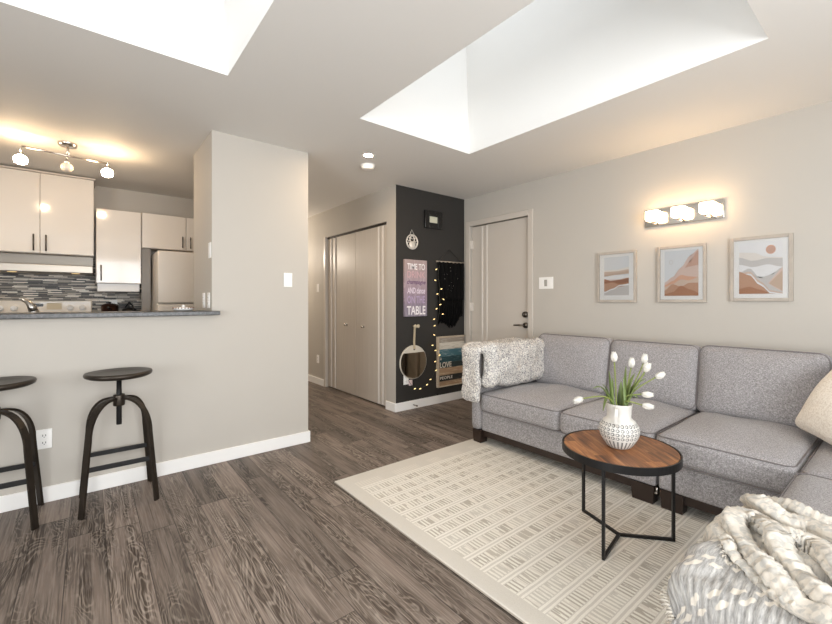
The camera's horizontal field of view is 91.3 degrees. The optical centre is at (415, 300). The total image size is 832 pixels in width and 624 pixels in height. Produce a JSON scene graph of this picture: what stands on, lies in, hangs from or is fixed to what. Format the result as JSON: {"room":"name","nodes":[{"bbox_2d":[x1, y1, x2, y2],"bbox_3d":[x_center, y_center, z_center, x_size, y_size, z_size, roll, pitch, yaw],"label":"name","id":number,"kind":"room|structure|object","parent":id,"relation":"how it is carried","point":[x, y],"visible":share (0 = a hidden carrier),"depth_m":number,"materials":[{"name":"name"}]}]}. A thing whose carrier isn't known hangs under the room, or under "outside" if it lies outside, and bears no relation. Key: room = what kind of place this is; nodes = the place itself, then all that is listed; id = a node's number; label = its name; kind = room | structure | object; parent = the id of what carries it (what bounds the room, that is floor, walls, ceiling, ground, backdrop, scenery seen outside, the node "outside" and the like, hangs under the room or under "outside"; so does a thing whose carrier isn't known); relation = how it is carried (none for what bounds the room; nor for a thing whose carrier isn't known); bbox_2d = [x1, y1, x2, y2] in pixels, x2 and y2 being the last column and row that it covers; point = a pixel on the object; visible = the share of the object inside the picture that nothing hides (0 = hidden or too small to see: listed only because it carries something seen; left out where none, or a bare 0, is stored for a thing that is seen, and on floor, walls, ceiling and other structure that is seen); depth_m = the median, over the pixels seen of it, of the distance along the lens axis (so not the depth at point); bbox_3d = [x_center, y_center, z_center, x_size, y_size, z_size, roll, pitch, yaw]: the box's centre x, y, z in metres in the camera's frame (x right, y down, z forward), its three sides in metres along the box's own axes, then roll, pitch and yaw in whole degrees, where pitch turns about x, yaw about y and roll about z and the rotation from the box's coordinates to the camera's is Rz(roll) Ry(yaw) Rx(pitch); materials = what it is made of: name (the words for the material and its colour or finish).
{"room":"living room","nodes":[
{"label":"living room","id":0,"kind":"room"},
{"bbox_2d":[94,186,193,258],"bbox_3d":[-4.011,-0.030,4.063,4.045,2.440,0.120,0,0,-39],"label":"wall","id":1,"kind":"structure","parent":0,"point":[104,197],"depth_m":4.67,"materials":[{"name":"beige paint"}]},
{"bbox_2d":[0,253,92,275],"bbox_3d":[-3.635,-0.360,3.985,0.734,0.185,0.448,0,0,-39],"label":"range hood","id":2,"kind":"object","parent":1,"relation":"attached to","point":[9,262],"visible":1,"depth_m":3.93,"materials":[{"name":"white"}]},
{"bbox_2d":[0,165,95,258],"bbox_3d":[-3.674,-0.846,3.997,0.818,0.781,0.406,0,0,-39],"label":"upper cabinet","id":3,"kind":"object","parent":1,"relation":"attached to","point":[42,212],"visible":1,"depth_m":3.89,"materials":[{"name":"beige"}]},
{"bbox_2d":[0,259,140,311],"bbox_3d":[-4.338,-0.087,3.715,3.100,0.734,0.012,0,0,-39],"label":"backsplash","id":4,"kind":"structure","parent":1,"relation":"attached to","point":[13,286],"depth_m":4.23,"materials":[{"name":"tile"}]},
{"bbox_2d":[95,208,140,291],"bbox_3d":[-3.215,-0.527,4.392,0.387,0.855,0.366,0,0,-39],"label":"upper cabinet","id":5,"kind":"object","parent":1,"relation":"attached to","point":[117,233],"visible":1,"depth_m":4.28,"materials":[{"name":"beige"}]},
{"bbox_2d":[141,213,193,252],"bbox_3d":[-2.728,-0.769,4.783,0.853,0.382,0.366,0,0,-39],"label":"upper cabinet","id":6,"kind":"object","parent":1,"relation":"attached to","point":[158,232],"visible":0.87,"depth_m":4.56,"materials":[{"name":"beige"}]},
{"bbox_2d":[0,315,309,512],"bbox_3d":[-2.515,0.646,2.215,4.059,1.088,0.134,0,0,-39],"label":"wall","id":7,"kind":"structure","parent":0,"point":[177,394],"depth_m":2.59,"materials":[{"name":"beige paint"}]},
{"bbox_2d":[36,428,51,449],"bbox_3d":[-2.195,0.815,2.400,0.070,0.115,0.009,0,0,-39],"label":"wall outlet","id":8,"kind":"object","parent":7,"relation":"attached to","point":[44,436],"visible":0.94,"depth_m":2.40,"materials":[{"name":"white plastic"}]},
{"bbox_2d":[40,433,47,438],"bbox_3d":[-2.193,0.794,2.398,0.032,0.030,0.004,0,0,-39],"label":"receptacle","id":9,"kind":"object","parent":8,"relation":"attached to","point":[42,435],"depth_m":2.40,"materials":[{"name":"white plastic"}]},
{"bbox_2d":[40,440,47,445],"bbox_3d":[-2.193,0.836,2.398,0.032,0.030,0.004,0,0,-39],"label":"receptacle","id":10,"kind":"object","parent":8,"relation":"attached to","point":[42,442],"depth_m":2.40,"materials":[{"name":"white plastic"}]},
{"bbox_2d":[0,310,219,318],"bbox_3d":[-2.836,0.087,2.044,3.345,0.030,0.360,0,0,-39],"label":"countertop","id":11,"kind":"structure","parent":7,"relation":"on","point":[20,315],"depth_m":2.54,"materials":[{"name":"grey stone"}]},
{"bbox_2d":[173,305,193,310],"bbox_3d":[-1.720,0.049,3.006,0.146,0.045,0.146,0,0,-39],"label":"butter dish","id":12,"kind":"object","parent":11,"relation":"on","point":[183,308],"visible":1,"depth_m":2.97,"materials":[{"name":"white ceramic"}]},
{"bbox_2d":[174,308,193,310],"bbox_3d":[-1.720,0.061,3.006,0.136,0.021,0.136,0,0,-39],"label":"tray","id":13,"kind":"object","parent":12,"relation":"on","point":[177,309],"depth_m":2.96,"materials":[{"name":"white plastic"}]},
{"bbox_3d":[-3.046,0.300,2.266,3.296,0.040,0.609,0,0,-39],"label":"countertop","id":14,"kind":"structure","parent":7,"relation":"attached to","visible":0},
{"bbox_2d":[21,298,38,311],"bbox_3d":[-2.620,0.131,2.780,0.097,0.296,0.289,0,0,-39],"label":"kitchen faucet","id":15,"kind":"object","parent":14,"relation":"on","point":[31,307],"visible":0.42,"depth_m":2.68,"materials":[{"name":"silver metal"}]},
{"bbox_2d":[194,130,307,450],"bbox_3d":[-1.409,-0.030,3.461,0.745,2.440,0.660,0,0,-39],"label":"wall pillar","id":16,"kind":"structure","parent":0,"point":[251,196],"depth_m":3.18,"materials":[{"name":"beige paint"}]},
{"bbox_2d":[202,293,204,307],"bbox_3d":[-1.653,-0.005,3.163,0.009,0.115,0.070,0,0,-39],"label":"wall outlet","id":17,"kind":"object","parent":16,"relation":"attached to","point":[203,294],"visible":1,"depth_m":3.15,"materials":[{"name":"white plastic"}]},
{"bbox_2d":[207,293,209,307],"bbox_3d":[-1.549,-0.005,3.034,0.009,0.115,0.070,0,0,-39],"label":"wall outlet","id":18,"kind":"object","parent":16,"relation":"attached to","point":[208,294],"visible":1,"depth_m":3.02,"materials":[{"name":"white plastic"}]},
{"bbox_2d":[208,242,210,257],"bbox_3d":[-1.528,-0.375,3.006,0.010,0.115,0.070,0,0,-39],"label":"light switch","id":19,"kind":"object","parent":16,"relation":"attached to","point":[209,244],"visible":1,"depth_m":2.99,"materials":[{"name":"white plastic"}]},
{"bbox_2d":[284,273,291,286],"bbox_3d":[-1.045,-0.172,3.324,0.070,0.115,0.010,0,0,-39],"label":"light switch","id":20,"kind":"object","parent":16,"relation":"attached to","point":[287,276],"visible":1,"depth_m":3.32,"materials":[{"name":"white plastic"}]},
{"bbox_2d":[0,381,522,623],"bbox_3d":[-1.677,1.240,2.822,6.525,0.100,10.100,0,0,-39],"label":"floor","id":21,"kind":"structure","parent":0,"point":[270,537],"depth_m":1.97,"materials":[{"name":"brown wood"}]},
{"bbox_2d":[0,376,43,530],"bbox_3d":[-2.225,0.806,2.137,0.380,0.769,0.353,0,0,-39],"label":"bar stool","id":22,"kind":"object","parent":21,"relation":"on","point":[31,465],"visible":1,"depth_m":2.13,"materials":[{"name":"black metal"}]},
{"bbox_2d":[0,300,91,312],"bbox_3d":[-3.571,0.583,3.883,0.746,1.175,0.687,0,0,-39],"label":"range","id":23,"kind":"object","parent":21,"relation":"on","point":[6,306],"visible":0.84,"depth_m":4.09,"materials":[{"name":"white metal"}]},
{"bbox_2d":[78,367,159,519],"bbox_3d":[-1.789,0.806,2.449,0.380,0.769,0.353,0,0,-39],"label":"bar stool","id":24,"kind":"object","parent":21,"relation":"on","point":[118,399],"visible":1,"depth_m":2.42,"materials":[{"name":"black metal"}]},
{"bbox_2d":[151,250,193,310],"bbox_3d":[-2.558,0.335,4.651,0.752,1.710,0.758,0,0,-39],"label":"refrigerator","id":25,"kind":"object","parent":21,"relation":"on","point":[172,272],"visible":0.18,"depth_m":4.27,"materials":[{"name":"white painted metal"}]},
{"bbox_2d":[334,437,715,623],"bbox_3d":[0.892,1.183,2.254,1.724,0.012,2.424,0,0,-39],"label":"area rug","id":26,"kind":"object","parent":21,"relation":"on","point":[510,521],"visible":0.62,"depth_m":2.09,"materials":[{"name":"beige fabric"}]},
{"bbox_2d":[562,429,682,560],"bbox_3d":[1.017,0.952,2.037,0.536,0.449,0.536,0,0,-39],"label":"coffee table","id":27,"kind":"object","parent":26,"relation":"on","point":[649,457],"visible":0.92,"depth_m":1.94,"materials":[{"name":"brown wood"}]},
{"bbox_2d":[599,400,639,449],"bbox_3d":[1.015,0.618,2.031,0.187,0.217,0.187,0,0,-39],"label":"patterned vase","id":28,"kind":"object","parent":27,"relation":"on","point":[617,429],"visible":0.98,"depth_m":1.97,"materials":[{"name":"ceramic"}]},
{"bbox_2d":[572,386,613,410],"bbox_3d":[0.891,0.521,2.010,0.276,0.190,0.050,0,0,-15],"label":"tulip","id":29,"kind":"object","parent":28,"relation":"in","point":[576,400],"visible":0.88,"depth_m":1.99,"materials":[{"name":"green"}]},
{"bbox_2d":[602,351,626,405],"bbox_3d":[0.994,0.431,2.025,0.092,0.369,0.081,0,0,-14],"label":"tulip","id":30,"kind":"object","parent":28,"relation":"in","point":[614,357],"visible":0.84,"depth_m":2.00,"materials":[{"name":"green plant"}]},
{"bbox_2d":[617,357,634,405],"bbox_3d":[1.054,0.450,2.041,0.102,0.332,0.061,0,0,2],"label":"tulip","id":31,"kind":"object","parent":28,"relation":"in","point":[631,362],"visible":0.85,"depth_m":2.05,"materials":[{"name":"green plant"}]},
{"bbox_2d":[621,353,647,405],"bbox_3d":[1.091,0.441,2.055,0.186,0.349,0.031,0,0,-14],"label":"tulip","id":32,"kind":"object","parent":28,"relation":"in","point":[644,358],"visible":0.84,"depth_m":2.06,"materials":[{"name":"green plant"}]},
{"bbox_2d":[627,361,650,400],"bbox_3d":[1.079,0.457,2.015,0.159,0.318,0.038,0,0,10],"label":"tulip","id":33,"kind":"object","parent":28,"relation":"in","point":[646,367],"visible":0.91,"depth_m":2.00,"materials":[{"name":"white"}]},
{"bbox_2d":[625,396,653,409],"bbox_3d":[1.070,0.542,1.980,0.094,0.147,0.151,0,0,-15],"label":"tulip","id":34,"kind":"object","parent":28,"relation":"in","point":[648,406],"visible":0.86,"depth_m":1.93,"materials":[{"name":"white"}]},
{"bbox_2d":[626,391,653,405],"bbox_3d":[1.070,0.526,1.988,0.163,0.179,0.036,0,0,27],"label":"tulip","id":35,"kind":"object","parent":28,"relation":"in","point":[646,394],"visible":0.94,"depth_m":1.96,"materials":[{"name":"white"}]},
{"bbox_2d":[622,372,665,404],"bbox_3d":[1.123,0.484,2.040,0.240,0.264,0.050,0,0,4],"label":"tulip","id":36,"kind":"object","parent":28,"relation":"in","point":[659,375],"visible":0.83,"depth_m":2.02,"materials":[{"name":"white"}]},
{"bbox_2d":[472,333,831,515],"bbox_3d":[1.347,0.745,2.158,2.315,0.889,3.114,0,0,-39],"label":"sectional sofa","id":37,"kind":"object","parent":21,"relation":"on","point":[730,412],"visible":0.71,"depth_m":2.54,"materials":[{"name":"grey fabric"}]},
{"bbox_2d":[461,337,544,402],"bbox_3d":[0.792,0.580,3.566,0.862,0.503,0.385,0,0,-39],"label":"throw blanket","id":38,"kind":"object","parent":37,"relation":"on","point":[511,361],"visible":0.94,"depth_m":3.35,"materials":[{"name":"fabric"}]},
{"bbox_2d":[481,381,606,429],"bbox_3d":[1.066,0.828,3.321,0.835,0.243,0.723,0,0,-39],"label":"seat cushion","id":39,"kind":"object","parent":37,"relation":"on","point":[533,405],"depth_m":3.13,"materials":[{"name":"grey fabric"}]},
{"bbox_2d":[536,333,613,393],"bbox_3d":[1.380,0.535,3.556,0.288,0.469,0.685,0,0,-39],"label":"cushion","id":40,"kind":"object","parent":37,"relation":"on","point":[583,363],"depth_m":3.40,"materials":[{"name":"grey fabric"}]},
{"bbox_2d":[560,396,698,438],"bbox_3d":[1.482,0.828,2.804,0.835,0.256,0.605,0,0,-39],"label":"seat cushion","id":41,"kind":"object","parent":37,"relation":"on","point":[667,413],"depth_m":2.69,"materials":[{"name":"grey fabric"}]},
{"bbox_2d":[607,339,700,410],"bbox_3d":[1.773,0.540,3.047,0.295,0.464,0.625,0,0,-39],"label":"cushion","id":42,"kind":"object","parent":37,"relation":"on","point":[680,387],"depth_m":2.89,"materials":[{"name":"grey fabric"}]},
{"bbox_2d":[656,412,821,492],"bbox_3d":[1.860,0.828,2.334,0.835,0.257,0.604,0,0,-39],"label":"seat cushion","id":43,"kind":"object","parent":37,"relation":"on","point":[729,452],"depth_m":2.12,"materials":[{"name":"grey fabric"}]},
{"bbox_2d":[658,493,831,623],"bbox_3d":[1.147,0.911,0.981,0.702,0.583,0.820,0,0,-39],"label":"blanket","id":44,"kind":"object","parent":37,"relation":"on","point":[767,559],"visible":1,"depth_m":1.05,"materials":[{"name":"fabric"}]},
{"bbox_2d":[697,345,831,427],"bbox_3d":[2.176,0.535,2.569,0.290,0.469,0.650,0,0,-39],"label":"cushion","id":45,"kind":"object","parent":37,"relation":"on","point":[767,385],"depth_m":2.49,"materials":[{"name":"grey fabric"}]},
{"bbox_2d":[782,475,831,515],"bbox_3d":[1.484,0.829,1.125,1.233,0.198,0.812,0,0,-39],"label":"seat cushion","id":46,"kind":"object","parent":37,"relation":"on","point":[814,491],"depth_m":1.59,"materials":[{"name":"grey fabric"}]},
{"bbox_2d":[795,370,831,444],"bbox_3d":[2.181,0.543,2.031,0.277,0.412,0.450,0,0,13],"label":"throw pillow","id":47,"kind":"object","parent":37,"relation":"on","point":[815,416],"visible":1,"depth_m":2.10,"materials":[{"name":"beige fabric"}]},
{"bbox_2d":[800,441,831,478],"bbox_3d":[2.298,0.833,1.778,0.850,0.194,0.809,0,0,-39],"label":"seat cushion","id":48,"kind":"object","parent":37,"relation":"on","point":[816,460],"depth_m":1.94,"materials":[{"name":"grey fabric"}]},
{"bbox_3d":[-3.100,0.751,4.301,0.496,0.878,0.622,0,0,-39],"label":"base cabinet","id":49,"kind":"object","parent":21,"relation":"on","visible":0},
{"bbox_3d":[-3.105,0.296,4.309,0.503,0.032,0.607,0,0,-39],"label":"countertop","id":50,"kind":"structure","parent":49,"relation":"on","visible":0},
{"bbox_2d":[101,302,117,310],"bbox_3d":[-3.237,0.143,4.301,0.156,0.272,0.237,0,0,-39],"label":"cooking pot","id":51,"kind":"object","parent":50,"relation":"on","point":[109,306],"visible":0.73,"depth_m":4.28,"materials":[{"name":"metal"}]},
{"bbox_2d":[122,302,136,310],"bbox_3d":[-3.124,0.142,4.428,0.176,0.273,0.200,0,0,-28],"label":"kettle","id":52,"kind":"object","parent":50,"relation":"on","point":[128,303],"visible":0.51,"depth_m":4.41,"materials":[{"name":"black plastic"}]},
{"bbox_2d":[141,248,150,310],"bbox_3d":[-2.963,-0.150,4.461,0.082,0.850,0.025,0,0,-39],"label":"filler panel","id":53,"kind":"object","parent":50,"relation":"on","point":[145,253],"visible":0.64,"depth_m":4.45,"materials":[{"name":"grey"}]},
{"bbox_2d":[308,184,395,403],"bbox_3d":[-1.636,-0.030,6.212,0.120,2.440,4.670,0,0,-39],"label":"wall","id":54,"kind":"structure","parent":0,"point":[378,207],"depth_m":5.22,"materials":[{"name":"beige paint"}]},
{"bbox_2d":[324,237,325,386],"bbox_3d":[-1.268,0.153,5.648,0.012,2.074,0.050,0,0,-39],"label":"trim","id":55,"kind":"structure","parent":54,"relation":"attached to","point":[324,237],"depth_m":5.63,"materials":[{"name":"beige"}]},
{"bbox_2d":[328,233,354,394],"bbox_3d":[-0.994,0.162,5.353,0.075,2.033,0.746,0,0,-39],"label":"door","id":56,"kind":"structure","parent":54,"relation":"in","point":[341,249],"depth_m":5.32,"materials":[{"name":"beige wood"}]},
{"bbox_2d":[308,374,394,411],"bbox_3d":[-1.689,1.144,6.170,0.014,0.092,4.670,0,0,-39],"label":"baseboard","id":57,"kind":"structure","parent":54,"relation":"attached to","point":[390,406],"depth_m":5.71,"materials":[{"name":"white"}]},
{"bbox_2d":[327,222,385,238],"bbox_3d":[-0.751,-0.869,5.088,0.050,0.022,1.470,0,0,-39],"label":"trim","id":58,"kind":"structure","parent":54,"relation":"attached to","point":[384,223],"depth_m":4.99,"materials":[{"name":"grey"}]},
{"bbox_2d":[355,225,385,405],"bbox_3d":[-0.534,0.162,4.782,0.075,2.033,0.712,0,0,-39],"label":"door","id":59,"kind":"structure","parent":54,"relation":"in","point":[370,244],"depth_m":4.77,"materials":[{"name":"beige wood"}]},
{"bbox_2d":[0,0,767,153],"bbox_3d":[-0.104,-1.782,1.756,3.120,1.062,2.075,0,0,-39],"label":"skylight","id":60,"kind":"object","parent":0,"point":[549,61],"depth_m":2.54,"materials":[{"name":"white"}]},
{"bbox_2d":[0,0,831,216],"bbox_3d":[-1.678,-1.325,2.886,6.445,0.150,10.040,0,0,-39],"label":"ceiling","id":61,"kind":"structure","parent":0,"point":[305,79],"depth_m":2.53,"materials":[{"name":"white paint"}]},
{"bbox_2d":[13,140,113,176],"bbox_3d":[-2.769,-1.141,3.217,0.604,0.219,0.139,0,0,-39],"label":"track light","id":62,"kind":"object","parent":61,"relation":"attached to","point":[19,158],"visible":1,"depth_m":3.21,"materials":[{"name":"silver metal"}]},
{"bbox_2d":[361,163,374,170],"bbox_3d":[-0.442,-1.230,3.739,0.132,0.041,0.132,0,0,-39],"label":"smoke detector","id":63,"kind":"object","parent":61,"relation":"attached to","point":[365,166],"visible":1,"depth_m":3.70,"materials":[{"name":"white plastic"}]},
{"bbox_2d":[362,153,374,157],"bbox_3d":[-0.409,-1.248,3.490,0.116,0.004,0.116,0,0,-39],"label":"recessed light","id":64,"kind":"object","parent":61,"relation":"in","point":[366,155],"visible":1,"depth_m":3.49,"materials":[{"name":"white plastic"}]},
{"bbox_2d":[396,185,463,402],"bbox_3d":[0.152,-0.030,4.731,1.041,2.440,0.120,0,0,-39],"label":"wall","id":65,"kind":"structure","parent":0,"point":[411,203],"depth_m":4.61,"materials":[{"name":"grey paint"}]},
{"bbox_2d":[403,375,408,384],"bbox_3d":[-0.107,0.855,4.439,0.070,0.115,0.009,0,0,-39],"label":"wall outlet","id":66,"kind":"object","parent":65,"relation":"attached to","point":[405,380],"visible":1,"depth_m":4.43,"materials":[{"name":"white plastic"}]},
{"bbox_2d":[406,230,417,249],"bbox_3d":[-0.042,-0.679,4.481,0.168,0.222,0.021,0,0,-39],"label":"ornament","id":67,"kind":"object","parent":65,"relation":"attached to","point":[412,245],"visible":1,"depth_m":4.47,"materials":[{"name":"silver"}]},
{"bbox_2d":[403,259,426,316],"bbox_3d":[-0.006,-0.142,4.506,0.315,0.625,0.031,0,0,-39],"label":"sign","id":68,"kind":"object","parent":65,"relation":"attached to","point":[414,271],"visible":1,"depth_m":4.48,"materials":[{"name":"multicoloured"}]},
{"bbox_2d":[408,265,443,388],"bbox_3d":[0.115,0.285,4.583,0.530,1.390,0.040,0,0,-39],"label":"string lights","id":69,"kind":"object","parent":65,"relation":"hanging from","point":[410,381],"visible":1,"depth_m":4.66,"materials":[{"name":"yellow"}]},
{"bbox_2d":[395,391,462,411],"bbox_3d":[0.187,1.144,4.673,1.059,0.092,0.014,0,0,-39],"label":"baseboard","id":70,"kind":"structure","parent":65,"relation":"attached to","point":[407,405],"depth_m":4.62,"materials":[{"name":"white"}]},
{"bbox_2d":[424,209,441,229],"bbox_3d":[0.199,-0.931,4.671,0.262,0.202,0.028,0,0,-39],"label":"frame","id":71,"kind":"object","parent":65,"relation":"attached to","point":[432,219],"visible":1,"depth_m":4.66,"materials":[{"name":"black"}]},
{"bbox_2d":[436,249,463,327],"bbox_3d":[0.409,-0.145,4.835,0.450,0.937,0.032,0,0,-39],"label":"wall hanging","id":72,"kind":"object","parent":65,"relation":"hanging from","point":[450,274],"depth_m":4.83,"materials":[{"name":"black fabric"}]},
{"bbox_2d":[436,335,464,387],"bbox_3d":[0.417,0.710,4.845,0.445,0.590,0.033,0,0,-39],"label":"sign","id":73,"kind":"object","parent":65,"relation":"attached to","point":[449,365],"visible":0.91,"depth_m":4.82,"materials":[{"name":"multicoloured wood"}]},
{"bbox_3d":[0.002,0.279,4.504,0.082,0.042,0.045,0,0,-39],"label":"wall hook","id":74,"kind":"object","parent":65,"relation":"attached to","visible":0},
{"bbox_2d":[399,328,425,378],"bbox_3d":[-0.028,0.573,4.493,0.372,0.577,0.021,0,0,-39],"label":"round mirror","id":75,"kind":"object","parent":74,"relation":"hanging from","point":[412,363],"visible":1,"depth_m":4.48,"materials":[{"name":"brown mirror"}]},
{"bbox_2d":[401,352,425,378],"bbox_3d":[-0.024,0.713,4.488,0.360,0.285,0.002,0,0,-39],"label":"mirror glass","id":76,"kind":"object","parent":75,"relation":"attached to","point":[413,364],"depth_m":4.48,"materials":[{"name":"brown mirror"}]},
{"bbox_2d":[464,100,831,356],"bbox_3d":[2.250,-0.030,3.050,0.120,2.440,5.370,0,0,-39],"label":"wall","id":77,"kind":"structure","parent":0,"point":[773,175],"depth_m":3.12,"materials":[{"name":"beige paint"}]},
{"bbox_2d":[470,217,527,341],"bbox_3d":[0.935,0.145,4.617,0.103,2.080,0.845,0,0,-39],"label":"door","id":78,"kind":"structure","parent":77,"relation":"in","point":[499,305],"depth_m":4.61,"materials":[{"name":"beige wood"}]},
{"bbox_2d":[466,209,532,342],"bbox_3d":[0.916,0.115,4.598,0.016,2.150,0.955,0,0,-39],"label":"trim","id":79,"kind":"structure","parent":77,"relation":"attached to","point":[529,212],"depth_m":4.40,"materials":[{"name":"beige wood"}]},
{"bbox_2d":[539,277,552,288],"bbox_3d":[1.313,-0.182,4.110,0.010,0.118,0.162,0,0,-39],"label":"light switch","id":80,"kind":"object","parent":77,"relation":"attached to","point":[544,282],"visible":1,"depth_m":4.10,"materials":[{"name":"white plastic"}]},
{"bbox_2d":[597,250,636,301],"bbox_3d":[1.752,-0.210,3.553,0.023,0.444,0.337,0,0,-39],"label":"framed print","id":81,"kind":"object","parent":77,"relation":"attached to","point":[616,271],"visible":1,"depth_m":3.54,"materials":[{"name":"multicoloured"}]},
{"bbox_2d":[604,256,628,294],"bbox_3d":[1.749,-0.218,3.551,0.002,0.336,0.213,0,0,-39],"label":"artwork","id":82,"kind":"object","parent":81,"relation":"attached to","point":[616,268],"depth_m":3.55,"materials":[{"name":"multicoloured paper"}]},
{"bbox_2d":[657,243,706,301],"bbox_3d":[2.064,-0.211,3.165,0.023,0.445,0.336,0,0,-39],"label":"framed print","id":83,"kind":"object","parent":77,"relation":"attached to","point":[681,269],"visible":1,"depth_m":3.15,"materials":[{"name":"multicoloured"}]},
{"bbox_2d":[664,249,697,295],"bbox_3d":[2.062,-0.217,3.163,0.002,0.353,0.232,0,0,-39],"label":"artwork","id":84,"kind":"object","parent":83,"relation":"attached to","point":[680,265],"depth_m":3.16,"materials":[{"name":"multicoloured"}]},
{"bbox_2d":[645,198,724,227],"bbox_3d":[2.031,-0.674,3.126,0.124,0.140,0.537,0,0,-39],"label":"vanity light","id":85,"kind":"object","parent":77,"relation":"attached to","point":[713,209],"visible":1,"depth_m":3.09,"materials":[{"name":"white glass"}]},
{"bbox_2d":[730,233,793,300],"bbox_3d":[2.365,-0.222,2.792,0.023,0.448,0.336,0,0,-39],"label":"framed print","id":86,"kind":"object","parent":77,"relation":"attached to","point":[761,267],"visible":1,"depth_m":2.78,"materials":[{"name":"light wood"},{"name":"paper"},{"name":"glass"}]},
{"bbox_2d":[739,240,782,293],"bbox_3d":[2.362,-0.228,2.789,0.003,0.356,0.232,0,0,-39],"label":"artwork","id":87,"kind":"object","parent":86,"relation":"attached to","point":[760,261],"depth_m":2.79,"materials":[{"name":"multicoloured paper"}]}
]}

